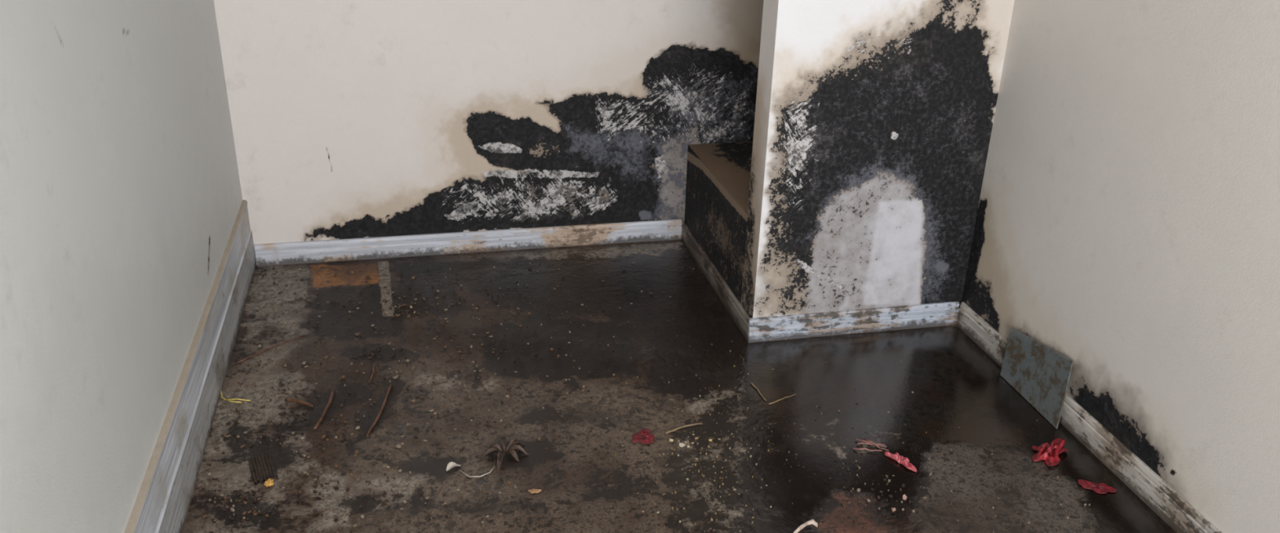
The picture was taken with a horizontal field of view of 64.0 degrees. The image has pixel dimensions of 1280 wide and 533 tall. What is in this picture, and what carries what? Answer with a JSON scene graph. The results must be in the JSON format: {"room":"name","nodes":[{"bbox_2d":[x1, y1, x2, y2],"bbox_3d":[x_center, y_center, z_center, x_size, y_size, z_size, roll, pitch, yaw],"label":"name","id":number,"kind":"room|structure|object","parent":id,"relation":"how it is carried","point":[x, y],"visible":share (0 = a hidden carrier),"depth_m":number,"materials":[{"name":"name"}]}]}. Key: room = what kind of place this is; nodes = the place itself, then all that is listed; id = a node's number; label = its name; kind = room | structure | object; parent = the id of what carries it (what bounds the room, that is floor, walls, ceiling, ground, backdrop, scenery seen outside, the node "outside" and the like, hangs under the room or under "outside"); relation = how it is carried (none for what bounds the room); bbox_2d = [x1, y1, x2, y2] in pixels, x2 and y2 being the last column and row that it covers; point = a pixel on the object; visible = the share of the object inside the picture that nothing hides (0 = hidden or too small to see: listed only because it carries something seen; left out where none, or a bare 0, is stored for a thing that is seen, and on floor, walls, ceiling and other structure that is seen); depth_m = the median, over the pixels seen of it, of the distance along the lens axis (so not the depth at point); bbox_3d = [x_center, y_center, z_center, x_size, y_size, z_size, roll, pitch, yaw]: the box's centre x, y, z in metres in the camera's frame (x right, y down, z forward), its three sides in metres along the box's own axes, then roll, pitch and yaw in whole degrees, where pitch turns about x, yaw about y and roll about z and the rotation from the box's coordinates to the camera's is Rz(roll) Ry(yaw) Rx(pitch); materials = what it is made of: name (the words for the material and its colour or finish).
{"room":"water-damaged empty room","nodes":[
{"label":"water-damaged empty room","id":0,"kind":"room"},
{"bbox_2d":[0,0,242,532],"bbox_3d":[-0.883,0.011,0.939,0.120,2.550,5.234,-4,25,-12],"label":"wall","id":1,"kind":"structure","parent":0,"point":[121,197],"depth_m":1.97,"materials":[{"name":"paint"}]},
{"bbox_2d":[124,200,256,532],"bbox_3d":[-0.844,0.958,1.389,0.016,0.256,5.234,-4,25,-12],"label":"baseboard","id":2,"kind":"structure","parent":1,"relation":"attached to","point":[162,502],"depth_m":2.66,"materials":[{"name":"paint"}]},
{"bbox_2d":[213,0,763,265],"bbox_3d":[-0.246,-1.176,3.566,2.575,2.550,0.120,-4,25,-12],"label":"wall","id":3,"kind":"structure","parent":0,"point":[350,118],"depth_m":3.71,"materials":[{"name":"paint"}]},
{"bbox_2d":[254,218,681,266],"bbox_3d":[-0.618,-0.095,3.904,1.603,0.083,0.013,-4,25,-12],"label":"baseboard","id":4,"kind":"structure","parent":3,"relation":"attached to","point":[458,242],"depth_m":3.89,"materials":[{"name":"white wood"}]},
{"bbox_2d":[182,239,1176,532],"bbox_3d":[0.290,1.016,1.762,2.615,0.100,5.354,-4,25,-12],"label":"floor","id":5,"kind":"structure","parent":0,"point":[954,384],"depth_m":2.92,"materials":[{"name":"concrete"}]},
{"bbox_2d":[220,391,250,403],"bbox_3d":[-1.187,0.368,2.952,0.162,0.004,0.045,19,30,33],"label":"string","id":6,"kind":"object","parent":5,"relation":"on","point":[228,400],"visible":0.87,"depth_m":2.92,"materials":[{"name":"fabric"}]},
{"bbox_2d":[248,453,278,483],"bbox_3d":[-0.972,0.518,2.639,0.057,0.005,0.132,-11,27,-25],"label":"scrap","id":7,"kind":"object","parent":5,"relation":"on","point":[262,467],"visible":1,"depth_m":2.64,"materials":[{"name":"brown cardboard"}]},
{"bbox_2d":[263,478,274,487],"bbox_3d":[-0.934,0.543,2.582,0.025,0.008,0.033,-4,25,-12],"label":"scrap","id":8,"kind":"object","parent":5,"relation":"on","point":[268,482],"visible":1,"depth_m":2.58,"materials":[{"name":"yellow"}]},
{"bbox_2d":[235,334,303,364],"bbox_3d":[-1.154,0.256,3.198,0.010,0.006,0.236,20,30,34],"label":"stick","id":9,"kind":"object","parent":5,"relation":"on","point":[253,355],"visible":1,"depth_m":3.19,"materials":[{"name":"brown wood"}]},
{"bbox_2d":[284,397,314,407],"bbox_3d":[-0.968,0.387,2.917,0.095,0.012,0.015,10,26,17],"label":"stick","id":10,"kind":"object","parent":5,"relation":"on","point":[286,399],"visible":1,"depth_m":2.92,"materials":[{"name":"brown wood"}]},
{"bbox_2d":[312,390,335,430],"bbox_3d":[-0.887,0.404,2.886,0.014,0.011,0.194,1,25,-1],"label":"stick","id":11,"kind":"object","parent":5,"relation":"on","point":[332,393],"visible":1,"depth_m":2.88,"materials":[{"name":"brown wood"}]},
{"bbox_2d":[368,363,375,382],"bbox_3d":[-0.804,0.321,3.077,0.011,0.008,0.106,-1,25,-5],"label":"stick","id":12,"kind":"object","parent":5,"relation":"on","point":[374,364],"visible":1,"depth_m":3.08,"materials":[{"name":"brown wood"}]},
{"bbox_2d":[365,383,392,437],"bbox_3d":[-0.734,0.406,2.894,0.013,0.010,0.266,2,25,0],"label":"stick","id":13,"kind":"object","parent":5,"relation":"on","point":[390,386],"visible":1,"depth_m":2.89,"materials":[{"name":"brown wood"}]},
{"bbox_2d":[446,462,494,477],"bbox_3d":[-0.440,0.524,2.647,0.123,0.014,0.052,2,25,1],"label":"leaf","id":14,"kind":"object","parent":5,"relation":"on","point":[451,464],"visible":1,"depth_m":2.65,"materials":[{"name":"white plant"}]},
{"bbox_2d":[480,435,528,471],"bbox_3d":[-0.362,0.484,2.723,0.113,0.029,0.130,21,31,35],"label":"cluster","id":15,"kind":"object","parent":5,"relation":"on","point":[514,445],"visible":1,"depth_m":2.72,"materials":[{"name":"brown plant"}]},
{"bbox_2d":[528,488,541,493],"bbox_3d":[-0.265,0.565,2.580,0.034,0.005,0.019,-4,25,-12],"label":"scrap","id":16,"kind":"object","parent":5,"relation":"on","point":[532,491],"visible":1,"depth_m":2.58,"materials":[{"name":"beige"}]},
{"bbox_2d":[632,429,654,444],"bbox_3d":[0.007,0.466,2.808,0.065,0.008,0.066,-4,25,-12],"label":"red petal","id":17,"kind":"object","parent":5,"relation":"on","point":[644,436],"visible":1,"depth_m":2.80,"materials":[{"name":"red plant"}]},
{"bbox_2d":[200,244,1109,532],"bbox_3d":[-0.055,0.350,3.062,2.275,0.007,2.037,-4,25,-12],"label":"debris","id":18,"kind":"object","parent":5,"relation":"on","point":[281,407],"visible":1,"depth_m":2.79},
{"bbox_2d":[665,422,702,434],"bbox_3d":[0.121,0.450,2.857,0.118,0.006,0.013,-11,27,-25],"label":"stick","id":19,"kind":"object","parent":5,"relation":"on","point":[682,427],"visible":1,"depth_m":2.85,"materials":[{"name":"beige wood"}]},
{"bbox_2d":[684,142,752,303],"bbox_3d":[0.620,-0.164,3.766,0.739,0.390,0.737,-4,25,-12],"label":"ledge","id":20,"kind":"object","parent":5,"relation":"on","point":[718,174],"visible":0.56,"depth_m":3.67,"materials":[{"name":"paint"}]},
{"bbox_2d":[681,222,750,340],"bbox_3d":[0.264,0.035,3.693,0.013,0.070,0.849,-4,25,-12],"label":"baseboard","id":21,"kind":"structure","parent":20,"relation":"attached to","point":[723,291],"depth_m":3.64,"materials":[{"name":"white wood"}]},
{"bbox_2d":[750,382,766,400],"bbox_3d":[0.353,0.371,3.043,0.008,0.006,0.105,-7,26,-18],"label":"stick","id":22,"kind":"object","parent":5,"relation":"on","point":[751,383],"visible":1,"depth_m":3.05,"materials":[{"name":"brown wood"}]},
{"bbox_2d":[768,394,795,404],"bbox_3d":[0.418,0.390,3.009,0.104,0.004,0.006,-15,29,-32],"label":"stick","id":23,"kind":"object","parent":5,"relation":"on","point":[793,394],"visible":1,"depth_m":3.00,"materials":[{"name":"brown wood"}]},
{"bbox_2d":[793,519,817,532],"bbox_3d":[0.395,0.630,2.474,0.078,0.010,0.024,-12,28,-27],"label":"strip","id":24,"kind":"object","parent":5,"relation":"on","point":[812,522],"visible":1,"depth_m":2.48,"materials":[{"name":"white"}]},
{"bbox_2d":[853,438,888,451],"bbox_3d":[0.628,0.488,2.799,0.094,0.009,0.060,4,25,4],"label":"stems","id":25,"kind":"object","parent":5,"relation":"on","point":[866,442],"visible":1,"depth_m":2.80,"materials":[{"name":"pink plant"}]},
{"bbox_2d":[884,451,916,472],"bbox_3d":[0.701,0.515,2.735,0.034,0.017,0.108,-16,30,-34],"label":"flower","id":26,"kind":"object","parent":5,"relation":"on","point":[903,460],"visible":1,"depth_m":2.73,"materials":[{"name":"pink plant"}]},
{"bbox_2d":[1000,328,1073,428],"bbox_3d":[1.162,0.302,3.008,0.031,0.198,0.326,-4,25,-12],"label":"tile","id":27,"kind":"structure","parent":5,"relation":"on","point":[1041,375],"depth_m":2.99,"materials":[{"name":"grey tile"}]},
{"bbox_2d":[1031,438,1068,466],"bbox_3d":[1.121,0.493,2.798,0.083,0.026,0.163,21,31,36],"label":"rag","id":28,"kind":"object","parent":5,"relation":"on","point":[1050,452],"visible":1,"depth_m":2.78,"materials":[{"name":"fabric"}]},
{"bbox_2d":[1077,479,1115,493],"bbox_3d":[1.185,0.571,2.654,0.093,0.006,0.046,9,26,15],"label":"red petal","id":29,"kind":"object","parent":5,"relation":"on","point":[1101,488],"visible":1,"depth_m":2.65,"materials":[{"name":"red plant"}]},
{"bbox_2d":[740,0,1014,318],"bbox_3d":[0.740,-0.922,2.955,0.739,2.450,0.125,-4,25,-12],"label":"wall partition","id":30,"kind":"structure","parent":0,"point":[873,120],"depth_m":3.14,"materials":[{"name":"paint"}]},
{"bbox_2d":[746,301,959,342],"bbox_3d":[0.711,0.182,3.385,0.739,0.083,0.013,-4,25,-12],"label":"baseboard","id":31,"kind":"structure","parent":30,"relation":"attached to","point":[945,313],"depth_m":3.38,"materials":[{"name":"white wood"}]},
{"bbox_2d":[961,0,1279,532],"bbox_3d":[1.552,-0.156,1.457,0.120,2.550,5.234,-4,25,-12],"label":"wall","id":32,"kind":"structure","parent":0,"point":[1127,225],"depth_m":2.53,"materials":[{"name":"paint"}]},
{"bbox_2d":[956,302,1222,532],"bbox_3d":[1.552,1.057,1.528,0.013,0.086,4.359,-4,25,-12],"label":"baseboard","id":33,"kind":"structure","parent":32,"relation":"attached to","point":[1175,510],"depth_m":2.71,"materials":[{"name":"white wood"}]}
]}

